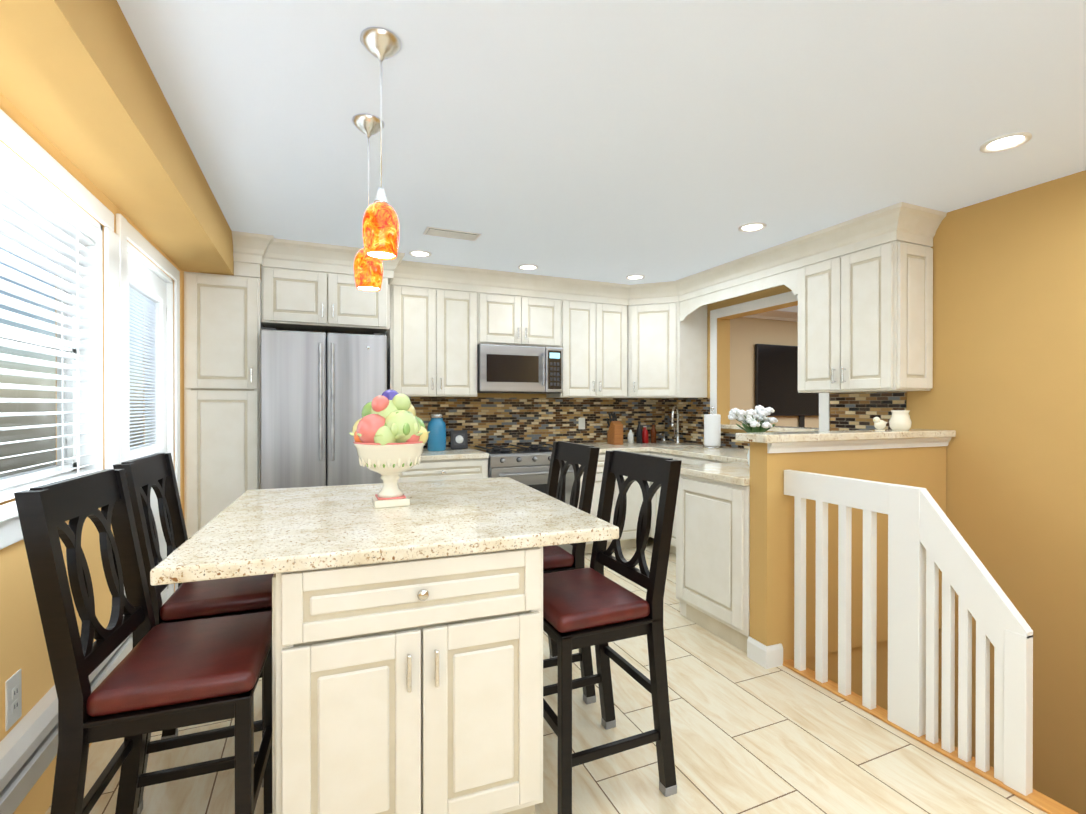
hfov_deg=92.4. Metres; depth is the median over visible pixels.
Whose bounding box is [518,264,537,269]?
recessed light
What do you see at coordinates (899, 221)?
crown molding
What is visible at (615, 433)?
knife block
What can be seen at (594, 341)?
upper cabinet
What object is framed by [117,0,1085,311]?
ceiling
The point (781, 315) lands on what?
crown molding
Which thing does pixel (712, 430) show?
paper towel holder
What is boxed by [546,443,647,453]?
countertop
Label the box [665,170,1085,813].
wall
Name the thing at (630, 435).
bottle
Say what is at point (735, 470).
countertop
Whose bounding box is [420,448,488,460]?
countertop
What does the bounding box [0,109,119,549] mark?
window
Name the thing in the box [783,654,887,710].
wall
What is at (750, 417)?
flowers
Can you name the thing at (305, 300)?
upper cabinet
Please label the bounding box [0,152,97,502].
window blinds
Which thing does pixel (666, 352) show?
upper cabinet
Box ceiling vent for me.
[423,226,481,240]
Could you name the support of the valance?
attached to the upper cabinet at (865, 320)
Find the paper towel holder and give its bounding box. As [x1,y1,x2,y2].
[702,406,721,448]
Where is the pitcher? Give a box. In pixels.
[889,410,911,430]
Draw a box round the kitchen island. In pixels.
[272,549,542,813]
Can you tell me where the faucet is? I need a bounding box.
[659,406,680,443]
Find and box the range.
[475,443,573,553]
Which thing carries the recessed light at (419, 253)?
in the ceiling
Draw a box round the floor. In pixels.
[45,537,1046,813]
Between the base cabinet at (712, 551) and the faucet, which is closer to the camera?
the base cabinet at (712, 551)
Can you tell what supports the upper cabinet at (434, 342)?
attached to the wall at (498, 395)
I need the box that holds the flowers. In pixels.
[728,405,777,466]
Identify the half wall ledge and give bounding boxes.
[736,429,955,442]
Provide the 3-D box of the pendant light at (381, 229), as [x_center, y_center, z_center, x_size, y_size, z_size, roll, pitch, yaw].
[-0.506,-0.808,1.627,0.124,0.670,0.124,0,0,-23]
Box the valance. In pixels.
[680,268,797,321]
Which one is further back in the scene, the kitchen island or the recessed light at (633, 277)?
the recessed light at (633, 277)
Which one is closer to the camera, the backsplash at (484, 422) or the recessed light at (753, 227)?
the recessed light at (753, 227)
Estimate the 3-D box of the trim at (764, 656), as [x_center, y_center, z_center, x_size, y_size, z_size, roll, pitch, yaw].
[1.724,0.739,2.877,1.357,1.126,0.220,0,0,-23]
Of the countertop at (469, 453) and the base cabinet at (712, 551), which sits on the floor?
the base cabinet at (712, 551)
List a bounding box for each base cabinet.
[398,458,487,481]
[577,451,651,553]
[651,452,694,554]
[676,474,749,652]
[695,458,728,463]
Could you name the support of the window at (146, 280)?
attached to the wall at (23, 647)
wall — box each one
[0,93,200,813]
[201,257,664,448]
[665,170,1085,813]
[730,317,818,427]
[769,446,945,705]
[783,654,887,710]
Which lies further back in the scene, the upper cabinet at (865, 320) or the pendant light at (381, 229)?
the upper cabinet at (865, 320)
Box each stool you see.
[14,469,271,813]
[113,453,273,813]
[543,441,599,703]
[543,450,681,813]
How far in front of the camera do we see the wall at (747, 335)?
6.19 m
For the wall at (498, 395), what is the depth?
4.87 m
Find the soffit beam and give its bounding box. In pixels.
[0,0,232,274]
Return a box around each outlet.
[5,669,21,730]
[579,418,584,428]
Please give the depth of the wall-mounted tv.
6.31 m
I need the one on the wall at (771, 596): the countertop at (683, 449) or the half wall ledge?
the half wall ledge
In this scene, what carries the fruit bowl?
on the island countertop at (290, 534)
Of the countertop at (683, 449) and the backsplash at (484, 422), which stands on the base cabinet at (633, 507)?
the countertop at (683, 449)
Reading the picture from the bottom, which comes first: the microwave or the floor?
the floor
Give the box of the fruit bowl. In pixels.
[349,389,429,507]
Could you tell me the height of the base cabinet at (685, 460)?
0.888 m
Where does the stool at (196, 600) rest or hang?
on the floor
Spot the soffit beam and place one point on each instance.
(81, 90)
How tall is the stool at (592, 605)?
1.129 m
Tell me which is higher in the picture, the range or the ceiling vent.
the ceiling vent
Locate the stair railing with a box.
[784,470,1032,795]
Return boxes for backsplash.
[409,397,664,448]
[665,392,906,448]
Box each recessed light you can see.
[408,250,431,257]
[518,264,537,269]
[626,275,644,279]
[738,222,766,231]
[980,132,1031,152]
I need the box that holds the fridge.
[260,327,386,488]
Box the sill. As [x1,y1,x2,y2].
[721,424,818,431]
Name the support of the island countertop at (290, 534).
on the kitchen island
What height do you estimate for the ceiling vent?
0.012 m
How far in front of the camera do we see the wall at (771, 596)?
2.78 m
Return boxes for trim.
[710,291,829,430]
[747,437,951,668]
[783,659,1078,813]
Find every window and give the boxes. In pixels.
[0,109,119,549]
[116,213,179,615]
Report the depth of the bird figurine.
2.94 m
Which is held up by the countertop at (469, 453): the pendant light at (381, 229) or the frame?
the frame
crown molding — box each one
[232,202,946,305]
[744,310,797,321]
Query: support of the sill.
attached to the wall at (1005, 398)
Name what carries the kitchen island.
on the floor
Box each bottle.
[628,429,633,443]
[651,423,655,442]
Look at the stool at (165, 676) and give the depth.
1.26 m
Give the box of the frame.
[450,430,467,448]
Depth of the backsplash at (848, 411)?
3.73 m
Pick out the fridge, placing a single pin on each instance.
(319, 391)
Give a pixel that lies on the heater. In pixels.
(28, 747)
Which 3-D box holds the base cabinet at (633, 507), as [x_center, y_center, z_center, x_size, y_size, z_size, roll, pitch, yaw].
[0.506,0.851,4.894,0.773,0.888,0.627,0,0,-23]
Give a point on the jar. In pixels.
(436, 428)
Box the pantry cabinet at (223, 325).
[184,271,264,538]
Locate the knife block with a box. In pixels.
[606,412,622,444]
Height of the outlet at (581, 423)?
0.116 m
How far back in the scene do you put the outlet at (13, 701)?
1.48 m
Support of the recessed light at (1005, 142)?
in the ceiling
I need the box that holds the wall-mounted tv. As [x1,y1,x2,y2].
[755,344,818,426]
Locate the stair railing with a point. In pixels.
(926, 541)
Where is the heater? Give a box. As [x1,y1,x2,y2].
[0,632,132,813]
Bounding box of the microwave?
[477,344,562,393]
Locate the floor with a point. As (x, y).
(751, 737)
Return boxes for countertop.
[150,477,618,585]
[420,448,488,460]
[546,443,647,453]
[623,441,747,460]
[680,460,749,485]
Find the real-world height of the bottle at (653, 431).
0.200 m
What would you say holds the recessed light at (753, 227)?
in the ceiling
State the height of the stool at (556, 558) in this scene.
1.129 m
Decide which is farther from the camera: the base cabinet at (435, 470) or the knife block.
the knife block
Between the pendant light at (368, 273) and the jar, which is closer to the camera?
the pendant light at (368, 273)
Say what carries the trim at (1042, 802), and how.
attached to the wall at (858, 692)
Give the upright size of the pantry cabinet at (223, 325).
2.176 m
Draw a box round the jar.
[427,414,445,450]
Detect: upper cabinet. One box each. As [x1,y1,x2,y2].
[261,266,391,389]
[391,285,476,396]
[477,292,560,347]
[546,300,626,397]
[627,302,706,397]
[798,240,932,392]
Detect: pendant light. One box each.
[352,114,383,290]
[360,27,400,259]
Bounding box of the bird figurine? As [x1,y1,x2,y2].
[873,417,886,430]
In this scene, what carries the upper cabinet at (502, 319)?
attached to the wall at (498, 395)
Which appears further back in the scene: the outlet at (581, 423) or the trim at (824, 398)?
the outlet at (581, 423)
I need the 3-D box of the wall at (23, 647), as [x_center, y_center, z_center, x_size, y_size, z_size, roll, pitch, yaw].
[-1.203,0.086,0.556,0.150,2.450,7.540,0,0,-23]

